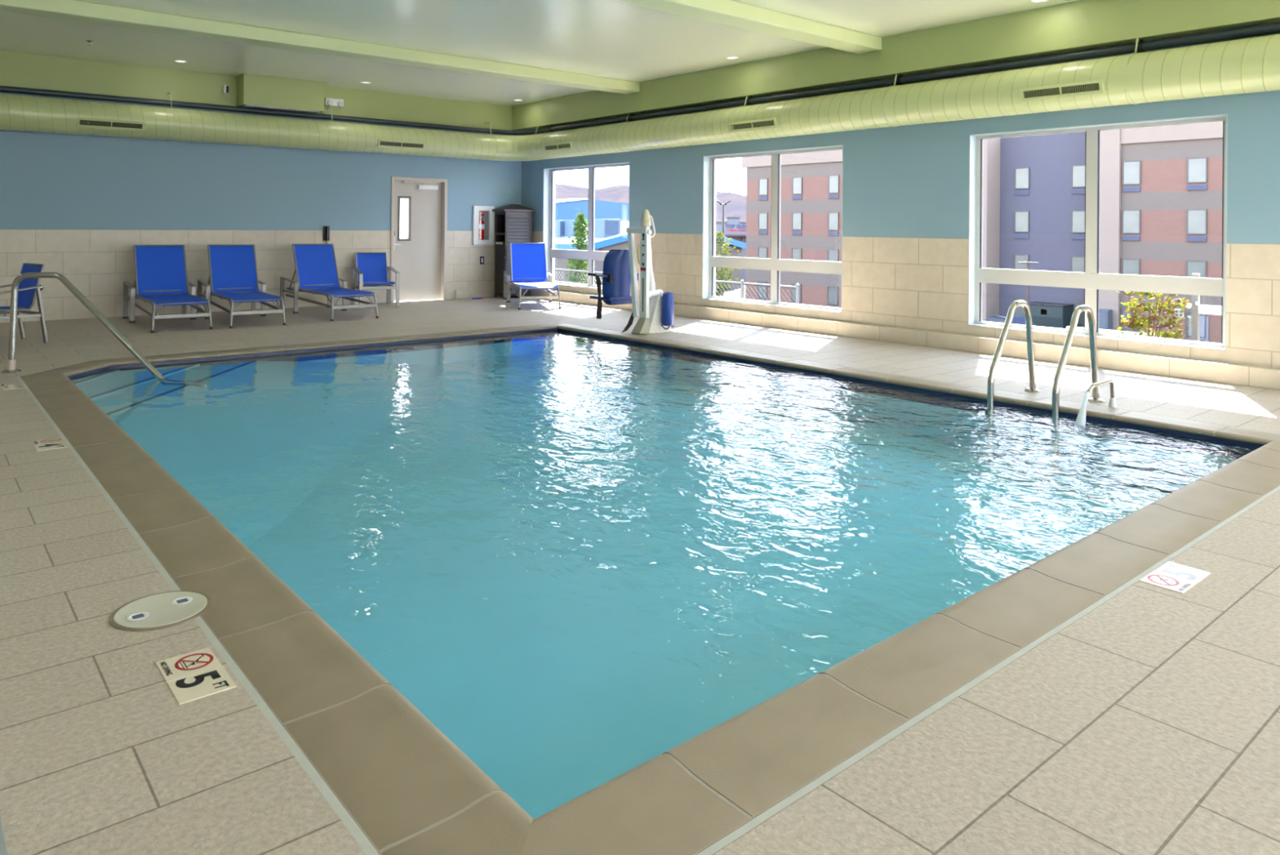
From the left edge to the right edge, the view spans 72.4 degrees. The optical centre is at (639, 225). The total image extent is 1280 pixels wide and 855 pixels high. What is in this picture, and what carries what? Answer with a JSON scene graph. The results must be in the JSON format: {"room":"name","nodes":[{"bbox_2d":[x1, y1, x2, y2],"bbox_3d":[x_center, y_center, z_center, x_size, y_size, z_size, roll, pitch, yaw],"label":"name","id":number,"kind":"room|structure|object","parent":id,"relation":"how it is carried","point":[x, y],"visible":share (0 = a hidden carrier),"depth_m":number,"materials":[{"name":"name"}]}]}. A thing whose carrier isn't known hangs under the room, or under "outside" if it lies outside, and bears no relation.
{"room":"indoor swimming pool","nodes":[
{"label":"indoor swimming pool","id":0,"kind":"room"},
{"bbox_2d":[0,50,521,323],"bbox_3d":[-6.592,-0.498,13.147,11.672,3.581,0.200,0,0,-40],"label":"wall","id":1,"kind":"structure","parent":0,"point":[77,206],"depth_m":13.01,"materials":[{"name":"paint"}]},
{"bbox_2d":[222,84,228,93],"bbox_3d":[-6.267,-2.060,13.240,0.070,0.130,0.062,0,0,-40],"label":"fire alarm strobe","id":2,"kind":"object","parent":1,"relation":"attached to","point":[225,88],"visible":1,"depth_m":13.22,"materials":[{"name":"white plastic"}]},
{"bbox_2d":[236,73,324,113],"bbox_3d":[-5.584,-2.042,13.625,1.210,0.478,0.350,0,0,-40],"label":"bulkhead","id":3,"kind":"object","parent":1,"relation":"attached to","point":[253,91],"visible":0.99,"depth_m":13.45,"materials":[{"name":"green paint"}]},
{"bbox_2d":[323,226,329,243],"bbox_3d":[-5.092,0.234,14.230,0.100,0.461,0.086,0,0,-40],"label":"wall phone","id":4,"kind":"object","parent":1,"relation":"attached to","point":[326,228],"visible":0.82,"depth_m":14.21,"materials":[{"name":"black plastic"}]},
{"bbox_2d":[324,97,343,107],"bbox_3d":[-4.992,-2.010,14.287,0.300,0.130,0.105,0,0,-40],"label":"emergency light","id":5,"kind":"object","parent":1,"relation":"attached to","point":[327,101],"visible":1,"depth_m":14.26,"materials":[{"name":"white plastic"}]},
{"bbox_2d":[390,177,447,302],"bbox_3d":[-3.922,0.238,15.391,1.055,2.150,0.220,0,0,-40],"label":"door","id":6,"kind":"structure","parent":1,"relation":"in","point":[419,206],"depth_m":15.43,"materials":[{"name":"paint"}]},
{"bbox_2d":[480,256,484,264],"bbox_3d":[-2.909,0.636,16.121,0.084,0.144,0.014,0,0,-40],"label":"wall switch","id":7,"kind":"object","parent":1,"relation":"attached to","point":[482,258],"visible":1,"depth_m":16.11,"materials":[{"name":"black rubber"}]},
{"bbox_2d":[472,205,494,244],"bbox_3d":[-2.881,-0.006,16.117,0.430,0.715,0.050,0,0,-40],"label":"fire extinguisher cabinet","id":8,"kind":"object","parent":1,"relation":"attached to","point":[486,212],"visible":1,"depth_m":16.14,"materials":[{"name":"white plastic"}]},
{"bbox_2d":[478,217,484,239],"bbox_3d":[-2.924,0.058,16.082,0.145,0.402,0.040,0,0,-40],"label":"fire extinguisher","id":9,"kind":"object","parent":8,"relation":"in","point":[481,222],"visible":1,"depth_m":16.07,"materials":[{"name":"red metal"}]},
{"bbox_2d":[454,288,513,298],"bbox_3d":[-2.840,1.244,16.173,1.270,0.155,0.030,0,0,-40],"label":"baseboard","id":10,"kind":"structure","parent":1,"relation":"attached to","point":[460,294],"depth_m":16.01,"materials":[{"name":"tile"}]},
{"bbox_2d":[0,0,1082,106],"bbox_3d":[-0.914,-2.319,6.279,11.872,0.150,18.002,0,0,-40],"label":"ceiling","id":11,"kind":"structure","parent":0,"point":[613,39],"depth_m":10.39,"materials":[{"name":"white paint"}]},
{"bbox_2d":[85,40,93,45],"bbox_3d":[-6.822,-2.260,10.845,0.090,0.060,0.090,0,0,-40],"label":"sprinkler","id":12,"kind":"object","parent":11,"relation":"attached to","point":[88,41],"visible":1,"depth_m":10.83,"materials":[{"name":"metal"}]},
{"bbox_2d":[173,60,187,62],"bbox_3d":[-6.387,-2.289,12.168,0.170,0.020,0.170,0,0,-40],"label":"recessed light","id":13,"kind":"object","parent":11,"relation":"in","point":[178,61],"visible":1,"depth_m":12.19,"materials":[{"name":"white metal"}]},
{"bbox_2d":[0,0,639,94],"bbox_3d":[-4.390,-2.196,10.187,11.200,0.151,0.335,0,0,-40],"label":"beam","id":14,"kind":"structure","parent":11,"relation":"attached to","point":[67,10],"depth_m":10.26,"materials":[{"name":"green paint"}]},
{"bbox_2d":[360,81,371,84],"bbox_3d":[-4.350,-2.273,13.873,0.170,0.020,0.170,0,0,-40],"label":"recessed light","id":15,"kind":"object","parent":11,"relation":"in","point":[364,82],"visible":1,"depth_m":13.88,"materials":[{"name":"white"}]},
{"bbox_2d":[725,56,738,59],"bbox_3d":[1.222,-2.229,11.600,0.170,0.020,0.170,0,0,-40],"label":"recessed light","id":16,"kind":"object","parent":11,"relation":"in","point":[729,57],"visible":1,"depth_m":11.60,"materials":[{"name":"white"}]},
{"bbox_2d":[613,0,881,53],"bbox_3d":[-1.540,-2.174,6.808,11.200,0.151,0.335,0,0,-40],"label":"beam","id":17,"kind":"structure","parent":11,"relation":"attached to","point":[727,12],"depth_m":9.10,"materials":[{"name":"green paint"}]},
{"bbox_2d":[1030,0,1048,3],"bbox_3d":[3.908,-2.208,8.555,0.170,0.020,0.170,0,0,-40],"label":"recessed light","id":18,"kind":"object","parent":11,"relation":"in","point":[1031,1],"visible":1,"depth_m":8.59,"materials":[{"name":"white"}]},
{"bbox_2d":[0,295,1279,854],"bbox_3d":[-0.967,1.411,6.260,11.412,0.150,17.602,0,0,-40],"label":"floor","id":19,"kind":"structure","parent":0,"point":[1148,723],"depth_m":2.47,"materials":[{"name":"tile"}]},
{"bbox_2d":[0,814,7,854],"bbox_3d":[-1.352,1.336,1.403,0.598,0.014,1.175,0,0,-40],"label":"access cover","id":20,"kind":"object","parent":19,"relation":"in","point":[2,846],"visible":1,"depth_m":1.89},
{"bbox_2d":[0,382,26,390],"bbox_3d":[-5.100,1.304,7.115,0.151,0.008,0.301,0,0,-40],"label":"depth marker","id":21,"kind":"object","parent":19,"relation":"on","point":[11,385],"visible":1,"depth_m":7.11,"materials":[{"name":"beige tile"}]},
{"bbox_2d":[0,262,48,342],"bbox_3d":[-6.969,0.856,9.577,0.640,0.869,0.635,0,0,34],"label":"armchair","id":22,"kind":"object","parent":19,"relation":"on","point":[28,289],"visible":0.82,"depth_m":9.69,"materials":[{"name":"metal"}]},
{"bbox_2d":[31,436,67,450],"bbox_3d":[-3.563,1.316,5.278,0.151,0.008,0.301,0,0,-40],"label":"depth marker","id":23,"kind":"object","parent":19,"relation":"on","point":[54,442],"visible":1,"depth_m":5.27,"materials":[{"name":"beige tile"}]},
{"bbox_2d":[0,271,207,386],"bbox_3d":[-4.758,1.013,7.767,1.835,1.192,0.150,0,0,2],"label":"handrail","id":24,"kind":"object","parent":19,"relation":"attached to","point":[11,367],"visible":0.94,"depth_m":7.77,"materials":[{"name":"metal"}]},
{"bbox_2d":[109,590,211,631],"bbox_3d":[-1.655,1.341,3.028,0.310,0.040,0.310,0,0,-40],"label":"lid","id":25,"kind":"object","parent":19,"relation":"in","point":[158,611],"visible":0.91,"depth_m":3.02,"materials":[{"name":"plastic"}]},
{"bbox_2d":[122,244,213,333],"bbox_3d":[-6.248,0.781,11.590,0.802,1.029,1.987,0,0,-38],"label":"chaise lounge","id":26,"kind":"object","parent":19,"relation":"on","point":[161,274],"visible":1,"depth_m":11.94,"materials":[{"name":"blue fabric"}]},
{"bbox_2d":[155,647,236,704],"bbox_3d":[-1.323,1.334,2.602,0.151,0.008,0.301,0,0,-40],"label":"depth marker","id":27,"kind":"object","parent":19,"relation":"on","point":[198,673],"visible":1,"depth_m":2.59,"materials":[{"name":"beige tile"}]},
{"bbox_2d":[196,244,285,328],"bbox_3d":[-5.515,0.787,12.115,0.802,1.029,1.987,0,0,-36],"label":"chaise lounge","id":28,"kind":"object","parent":19,"relation":"on","point":[233,268],"visible":0.88,"depth_m":12.47,"materials":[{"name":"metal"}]},
{"bbox_2d":[280,243,378,321],"bbox_3d":[-4.607,0.794,12.976,0.802,1.029,1.987,0,0,-40],"label":"chaise lounge","id":29,"kind":"object","parent":19,"relation":"on","point":[316,269],"visible":0.97,"depth_m":13.29,"materials":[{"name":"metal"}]},
{"bbox_2d":[351,252,399,308],"bbox_3d":[-4.328,0.877,14.297,0.640,0.869,0.635,0,0,-30],"label":"armchair","id":30,"kind":"object","parent":19,"relation":"on","point":[371,271],"visible":0.98,"depth_m":14.45,"materials":[{"name":"blue fabric"}]},
{"bbox_2d":[492,204,535,297],"bbox_3d":[-2.346,0.463,16.215,0.650,1.725,0.480,0,0,-37],"label":"tall cabinet","id":31,"kind":"object","parent":19,"relation":"on","point":[513,222],"visible":0.73,"depth_m":16.06,"materials":[{"name":"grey plastic"}]},
{"bbox_2d":[496,232,504,244],"bbox_3d":[-2.357,0.233,16.206,0.520,0.215,0.360,0,0,-37],"label":"shelf","id":32,"kind":"object","parent":31,"relation":"attached to","point":[500,236],"depth_m":16.22,"materials":[{"name":"brown plastic"}]},
{"bbox_2d":[502,242,560,309],"bbox_3d":[-1.835,0.816,14.913,0.802,1.029,1.987,0,0,-14],"label":"chaise lounge","id":33,"kind":"object","parent":19,"relation":"on","point":[528,261],"visible":1,"depth_m":15.37,"materials":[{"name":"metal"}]},
{"bbox_2d":[587,208,674,335],"bbox_3d":[-0.094,0.568,11.182,1.124,1.550,0.587,0,0,36],"label":"lift","id":34,"kind":"object","parent":19,"relation":"on","point":[620,275],"visible":1,"depth_m":10.99,"materials":[{"name":"white metal"}]},
{"bbox_2d":[986,299,1040,459],"bbox_3d":[3.010,1.210,7.047,0.776,1.216,0.124,0,0,-40],"label":"ladder rail","id":35,"kind":"object","parent":19,"relation":"attached to","point":[990,400],"visible":1,"depth_m":6.95,"materials":[{"name":"metal"}]},
{"bbox_2d":[1051,304,1105,475],"bbox_3d":[3.325,1.212,6.646,0.776,1.216,0.124,0,0,-40],"label":"ladder rail","id":36,"kind":"object","parent":19,"relation":"attached to","point":[1075,317],"visible":0.99,"depth_m":6.54,"materials":[{"name":"metal"}]},
{"bbox_2d":[1086,378,1116,407],"bbox_3d":[3.426,1.261,6.496,0.463,0.220,0.052,0,0,-40],"label":"spout","id":37,"kind":"object","parent":19,"relation":"on","point":[1113,403],"visible":1,"depth_m":6.60,"materials":[{"name":"white metal"}]},
{"bbox_2d":[1138,560,1210,593],"bbox_3d":[2.075,1.360,3.390,0.301,0.008,0.151,0,0,-40],"label":"depth marker","id":38,"kind":"object","parent":19,"relation":"on","point":[1174,576],"visible":1,"depth_m":3.38,"materials":[{"name":"beige tile"}]},
{"bbox_2d":[66,328,1263,818],"bbox_3d":[-0.671,1.599,6.790,5.594,0.480,7.954,0,0,-40],"label":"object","id":39,"kind":"object","parent":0,"point":[566,636],"visible":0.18,"depth_m":5.13,"materials":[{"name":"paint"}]},
{"bbox_2d":[71,360,436,546],"bbox_3d":[-3.548,1.557,7.629,3.032,0.358,6.729,0,0,2],"label":"pool water","id":40,"kind":"object","parent":39,"relation":"in","point":[251,445],"depth_m":6.97,"materials":[{"name":"liquid"}]},
{"bbox_2d":[16,322,1279,854],"bbox_3d":[-0.672,1.362,6.794,6.220,0.073,8.590,0,0,-40],"label":"pool coping","id":41,"kind":"object","parent":39,"relation":"on","point":[397,782],"visible":0.95,"depth_m":2.61,"materials":[{"name":"stone"}]},
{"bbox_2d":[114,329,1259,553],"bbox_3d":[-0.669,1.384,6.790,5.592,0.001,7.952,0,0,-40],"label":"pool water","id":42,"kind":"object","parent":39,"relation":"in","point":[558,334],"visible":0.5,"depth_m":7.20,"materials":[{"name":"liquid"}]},
{"bbox_2d":[1075,391,1090,427],"bbox_3d":[3.190,1.320,6.282,0.197,0.246,0.066,0,0,-40],"label":"water stream","id":43,"kind":"object","parent":42,"relation":"on","point":[1081,418],"visible":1,"depth_m":6.25,"materials":[{"name":"white liquid"}]},
{"bbox_2d":[520,22,1279,368],"bbox_3d":[3.509,-0.419,10.023,0.260,3.581,17.602,0,0,-40],"label":"wall","id":44,"kind":"structure","parent":0,"point":[905,197],"depth_m":10.12,"materials":[{"name":"tile"}]},
{"bbox_2d":[542,161,629,289],"bbox_3d":[-0.884,0.012,15.212,0.278,2.110,2.485,0,0,-40],"label":"window","id":45,"kind":"structure","parent":44,"relation":"in","point":[549,174],"depth_m":15.69,"materials":[{"name":"white metal"}]},
{"bbox_2d":[702,144,843,313],"bbox_3d":[1.825,0.033,12.000,0.278,2.110,2.500,0,0,-40],"label":"window","id":46,"kind":"structure","parent":44,"relation":"in","point":[775,264],"depth_m":12.04,"materials":[{"name":"white metal"}]},
{"bbox_2d":[511,0,1279,130],"bbox_3d":[3.341,-1.985,9.871,0.212,0.451,17.602,0,0,-40],"label":"soffit","id":47,"kind":"structure","parent":44,"relation":"attached to","point":[1084,24],"depth_m":9.72,"materials":[{"name":"green paint"}]},
{"bbox_2d":[0,34,1279,161],"bbox_3d":[-0.949,-1.526,6.255,11.398,0.702,17.601,0,0,-40],"label":"air duct","id":48,"kind":"object","parent":47,"relation":"hanging from","point":[1251,64],"visible":1,"depth_m":11.20,"materials":[{"name":"green metal"}]},
{"bbox_2d":[76,116,145,131],"bbox_3d":[-7.188,-1.383,11.899,0.800,0.139,0.091,0,0,-40],"label":"air vent","id":49,"kind":"object","parent":48,"relation":"attached to","point":[83,123],"depth_m":11.89,"materials":[{"name":"metal"}]},
{"bbox_2d":[377,138,425,150],"bbox_3d":[-3.982,-1.358,14.604,0.830,0.139,0.091,0,0,-40],"label":"air vent","id":50,"kind":"object","parent":48,"relation":"attached to","point":[382,144],"depth_m":14.59,"materials":[{"name":"metal"}]},
{"bbox_2d":[543,141,573,151],"bbox_3d":[-1.389,-1.349,14.912,0.086,0.139,0.800,0,0,-40],"label":"air vent","id":51,"kind":"object","parent":48,"relation":"attached to","point":[548,146],"depth_m":14.90,"materials":[{"name":"metal"}]},
{"bbox_2d":[728,117,777,132],"bbox_3d":[1.487,-1.326,11.503,0.086,0.139,0.820,0,0,-40],"label":"air vent","id":52,"kind":"object","parent":48,"relation":"attached to","point":[740,124],"depth_m":11.49,"materials":[{"name":"metal"}]},
{"bbox_2d":[1019,79,1104,102],"bbox_3d":[4.066,-1.306,8.445,0.086,0.139,0.780,0,0,-40],"label":"air vent","id":53,"kind":"object","parent":48,"relation":"attached to","point":[1062,90],"depth_m":8.43,"materials":[{"name":"metal"}]},
{"bbox_2d":[0,22,1279,134],"bbox_3d":[-0.945,-1.736,6.202,11.322,0.124,17.507,0,0,-40],"label":"insulated pipe","id":54,"kind":"object","parent":47,"relation":"attached to","point":[1274,28],"visible":0.98,"depth_m":11.48,"materials":[{"name":"black rubber"}]},
{"bbox_2d":[521,288,1279,390],"bbox_3d":[3.353,1.286,9.903,0.112,0.168,17.602,0,0,-40],"label":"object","id":55,"kind":"structure","parent":44,"relation":"attached to","point":[1265,377],"depth_m":9.41,"materials":[{"name":"tile"}]},
{"bbox_2d":[967,114,1227,351],"bbox_3d":[4.520,0.054,8.806,0.278,2.110,2.462,0,0,-40],"label":"window","id":56,"kind":"structure","parent":44,"relation":"in","point":[1091,280],"depth_m":8.79,"materials":[{"name":"white metal"}]},
{"label":"outside","id":57,"kind":"structure","parent":0,"visible":0},
{"bbox_2d":[720,280,746,298],"bbox_3d":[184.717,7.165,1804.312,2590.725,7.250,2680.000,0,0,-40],"label":"ground","id":58,"kind":"structure","parent":57,"point":[736,294],"depth_m":90.72,"materials":[{"name":"white concrete"}]},
{"bbox_2d":[563,212,596,284],"bbox_3d":[-1.414,0.916,21.061,0.901,2.509,0.959,0,0,-40],"label":"young tree","id":59,"kind":"object","parent":58,"relation":"on","point":[580,229],"visible":0.59,"depth_m":20.99,"materials":[{"name":"green plant"}]},
{"bbox_2d":[555,198,628,221],"bbox_3d":[-17.576,0.707,182.534,43.053,12.198,30.300,0,0,-40],"label":"warehouse","id":60,"kind":"structure","parent":58,"relation":"on","point":[565,209],"depth_m":169.32,"materials":[{"name":"blue metal"}]},
{"bbox_2d":[555,221,746,288],"bbox_3d":[-3.798,3.174,100.093,22.578,7.480,22.720,0,0,-40],"label":"building","id":61,"kind":"structure","parent":58,"relation":"on","point":[618,242],"depth_m":88.19,"materials":[{"name":"blue"}]},
{"bbox_2d":[555,220,564,237],"bbox_3d":[-8.421,0.413,93.787,1.500,2.020,1.630,0,0,-40],"label":"rooftop unit","id":62,"kind":"object","parent":61,"relation":"on","point":[559,224],"visible":0.48,"depth_m":92.94,"materials":[{"name":"white metal"}]},
{"bbox_2d":[560,221,564,235],"bbox_3d":[-7.975,0.257,93.121,1.120,1.400,0.040,0,0,-40],"label":"grille","id":63,"kind":"object","parent":62,"relation":"attached to","point":[562,222],"depth_m":92.89,"materials":[{"name":"blue metal"}]},
{"bbox_2d":[564,219,577,236],"bbox_3d":[-7.208,0.349,92.542,0.800,1.922,1.630,0,0,-40],"label":"rooftop unit","id":64,"kind":"object","parent":61,"relation":"on","point":[568,228],"visible":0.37,"depth_m":92.19,"materials":[{"name":"blue metal"}]},
{"bbox_2d":[595,218,620,237],"bbox_3d":[-3.251,0.388,88.478,2.100,2.104,1.630,0,0,-40],"label":"rooftop unit","id":65,"kind":"object","parent":61,"relation":"on","point":[604,228],"visible":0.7,"depth_m":87.80,"materials":[{"name":"metal"}]},
{"bbox_2d":[604,220,618,234],"bbox_3d":[-2.805,0.190,87.812,1.720,1.400,0.040,0,0,-40],"label":"grille","id":66,"kind":"object","parent":65,"relation":"attached to","point":[611,227],"depth_m":87.78,"materials":[{"name":"blue metal"}]},
{"bbox_2d":[555,268,799,303],"bbox_3d":[-0.317,1.554,18.972,0.072,1.137,9.607,0,0,-40],"label":"fence","id":67,"kind":"object","parent":58,"relation":"on","point":[741,282],"visible":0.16,"depth_m":16.31,"materials":[{"name":"metal"}]},
{"bbox_2d":[720,273,724,295],"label":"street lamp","id":68,"kind":"object","parent":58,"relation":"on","point":[722,293],"depth_m":87.89,"materials":[{"name":"white metal"}]},
{"bbox_2d":[715,200,730,233],"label":"street lamp","id":69,"kind":"object","parent":58,"relation":"on","point":[722,225],"depth_m":87.91,"materials":[{"name":"grey metal"}]},
{"bbox_2d":[715,231,740,296],"bbox_3d":[1.591,1.139,18.273,0.985,2.092,1.002,0,0,38],"label":"young tree","id":70,"kind":"object","parent":58,"relation":"on","point":[718,234],"visible":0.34,"depth_m":18.17,"materials":[{"name":"green plant"}]},
{"bbox_2d":[715,217,746,280],"bbox_3d":[11.725,2.960,114.451,9.420,8.152,7.300,0,0,0],"label":"shop","id":71,"kind":"structure","parent":58,"relation":"on","point":[735,229],"depth_m":112.00},
{"bbox_2d":[742,121,1222,342],"bbox_3d":[42.843,-0.321,52.623,16.250,15.200,85.200,0,0,-40],"label":"hotel building","id":72,"kind":"structure","parent":58,"relation":"on","point":[1161,191],"depth_m":59.64,"materials":[{"name":"brick"}]},
{"bbox_2d":[758,230,767,234],"bbox_3d":[10.989,0.605,78.129,0.120,0.340,1.050,0,0,-40],"label":"vent grille","id":73,"kind":"object","parent":72,"relation":"attached to","point":[760,232],"depth_m":78.09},
{"bbox_2d":[758,195,768,199],"bbox_3d":[11.013,-2.450,78.129,0.120,0.340,1.050,0,0,-40],"label":"vent grille","id":74,"kind":"object","parent":72,"relation":"attached to","point":[760,197],"depth_m":78.12,"materials":[{"name":"blue metal"}]},
{"bbox_2d":[791,231,801,235],"bbox_3d":[13.491,0.625,75.163,0.120,0.340,1.050,0,0,-40],"label":"vent grille","id":75,"kind":"object","parent":72,"relation":"attached to","point":[793,233],"depth_m":75.12,"materials":[{"name":"blue metal"}]},
{"bbox_2d":[792,195,802,199],"bbox_3d":[13.515,-2.430,75.163,0.120,0.340,1.050,0,0,-40],"label":"vent grille","id":76,"kind":"object","parent":72,"relation":"attached to","point":[794,197],"depth_m":75.10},
{"bbox_2d":[827,231,839,235],"bbox_3d":[15.973,0.644,72.221,0.120,0.340,1.050,0,0,-40],"label":"vent grille","id":77,"kind":"object","parent":72,"relation":"attached to","point":[829,233],"depth_m":72.17,"materials":[{"name":"blue metal"}]},
{"bbox_2d":[828,194,839,198],"bbox_3d":[15.997,-2.411,72.221,0.120,0.340,1.050,0,0,-40],"label":"vent grille","id":78,"kind":"object","parent":72,"relation":"attached to","point":[830,196],"depth_m":72.17,"materials":[{"name":"blue metal"}]},
{"bbox_2d":[1014,233,1029,238],"bbox_3d":[26.924,0.730,61.704,0.120,0.340,1.050,0,0,-40],"label":"vent grille","id":79,"kind":"object","parent":72,"relation":"attached to","point":[1016,235],"depth_m":61.64,"materials":[{"name":"blue metal"}]},
{"bbox_2d":[1014,190,1029,195],"bbox_3d":[26.948,-2.325,61.704,0.120,0.340,1.050,0,0,-40],"label":"vent grille","id":80,"kind":"object","parent":72,"relation":"attached to","point":[1016,192],"depth_m":61.66,"materials":[{"name":"blue metal"}]},
{"bbox_2d":[1071,234,1084,239],"bbox_3d":[29.471,0.750,58.685,0.120,0.340,1.050,0,0,-40],"label":"vent grille","id":81,"kind":"object","parent":72,"relation":"attached to","point":[1073,236],"depth_m":58.71,"materials":[{"name":"blue metal"}]},
{"bbox_2d":[1071,188,1084,194],"bbox_3d":[29.495,-2.305,58.685,0.120,0.340,1.050,0,0,-40],"label":"vent grille","id":82,"kind":"object","parent":72,"relation":"attached to","point":[1074,191],"depth_m":58.71,"materials":[{"name":"blue metal"}]},
{"bbox_2d":[1121,235,1140,240],"bbox_3d":[30.726,0.759,54.732,0.120,0.340,1.050,0,0,-40],"label":"vent grille","id":83,"kind":"object","parent":72,"relation":"attached to","point":[1124,237],"depth_m":54.70,"materials":[{"name":"blue metal"}]},
{"bbox_2d":[1122,186,1141,191],"bbox_3d":[30.749,-2.295,54.732,0.120,0.340,1.050,0,0,-40],"label":"vent grille","id":84,"kind":"object","parent":72,"relation":"attached to","point":[1125,188],"depth_m":54.69,"materials":[{"name":"blue metal"}]},
{"bbox_2d":[1174,308,1183,317],"bbox_3d":[32.433,5.248,52.643,0.070,0.500,0.500,0,0,-40],"label":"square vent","id":85,"kind":"object","parent":72,"relation":"attached to","point":[1178,311],"depth_m":52.63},
{"bbox_2d":[1186,235,1206,241],"bbox_3d":[33.060,0.778,51.965,0.120,0.340,1.050,0,0,-40],"label":"vent grille","id":86,"kind":"object","parent":72,"relation":"attached to","point":[1188,238],"depth_m":51.94,"materials":[{"name":"blue metal"}]},
{"bbox_2d":[1186,184,1207,190],"bbox_3d":[33.084,-2.277,51.965,0.120,0.340,1.050,0,0,-40],"label":"vent grille","id":87,"kind":"object","parent":72,"relation":"attached to","point":[1189,187],"depth_m":51.93,"materials":[{"name":"blue metal"}]},
{"bbox_2d":[1066,325,1156,337],"bbox_3d":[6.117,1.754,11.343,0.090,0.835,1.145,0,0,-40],"label":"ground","id":88,"kind":"structure","parent":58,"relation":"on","point":[1067,326],"depth_m":11.32,"materials":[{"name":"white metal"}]},
{"bbox_2d":[1116,275,1193,339],"bbox_3d":[6.128,1.381,10.535,0.930,1.566,0.778,0,0,17],"label":"shrub","id":89,"kind":"object","parent":58,"relation":"on","point":[1134,322],"visible":0.47,"depth_m":10.47,"materials":[{"name":"yellow plant"}]},
{"bbox_2d":[1185,273,1222,341],"bbox_3d":[6.931,1.378,10.357,0.112,1.600,0.860,0,0,-40],"label":"frame","id":90,"kind":"object","parent":58,"relation":"on","point":[1197,308],"visible":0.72,"depth_m":10.57,"materials":[{"name":"white metal"}]},
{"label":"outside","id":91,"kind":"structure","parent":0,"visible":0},
{"bbox_2d":[555,183,746,222],"bbox_3d":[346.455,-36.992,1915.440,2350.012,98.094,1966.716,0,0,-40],"label":"hills","id":92,"kind":"structure","parent":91,"point":[736,207],"depth_m":1583.50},
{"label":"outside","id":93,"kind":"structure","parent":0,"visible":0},
{"bbox_3d":[26.808,7.239,42.287,21.600,0.230,110.000,0,0,-40],"label":"road","id":94,"kind":"object","parent":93,"visible":0},
{"bbox_2d":[982,314,1039,326],"bbox_3d":[23.307,6.387,55.277,1.760,1.480,4.420,0,0,-10],"label":"parked car","id":95,"kind":"object","parent":94,"relation":"on","point":[1017,319],"visible":0.1,"depth_m":54.68,"materials":[{"name":"black"}]},
{"bbox_2d":[1026,284,1029,306],"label":"street lamp","id":96,"kind":"object","parent":94,"relation":"on","point":[1028,289],"depth_m":46.93,"materials":[{"name":"grey metal"}]},
{"bbox_2d":[1017,262,1038,270],"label":"street lamp","id":97,"kind":"object","parent":94,"relation":"on","point":[1028,264],"depth_m":46.89,"materials":[{"name":"white metal"}]},
{"bbox_2d":[1023,301,1074,328],"bbox_3d":[27.435,6.184,58.769,1.700,1.950,2.700,0,0,-40],"label":"dumpster","id":98,"kind":"object","parent":94,"relation":"on","point":[1048,314],"visible":0.77,"depth_m":57.98,"materials":[{"name":"grey metal"}]},
{"bbox_2d":[1098,308,1112,329],"bbox_3d":[29.201,6.223,55.419,0.720,1.900,1.100,0,0,-40],"label":"utility box","id":99,"kind":"object","parent":94,"relation":"on","point":[1105,316],"visible":0.32,"depth_m":54.98,"materials":[{"name":"metal"}]},
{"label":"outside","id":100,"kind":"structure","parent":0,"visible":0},
{"bbox_2d":[393,298,441,302],"bbox_3d":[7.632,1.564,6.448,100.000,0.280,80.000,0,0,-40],"label":"threshold","id":101,"kind":"object","parent":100,"point":[433,299],"depth_m":15.71,"materials":[{"name":"metal"}]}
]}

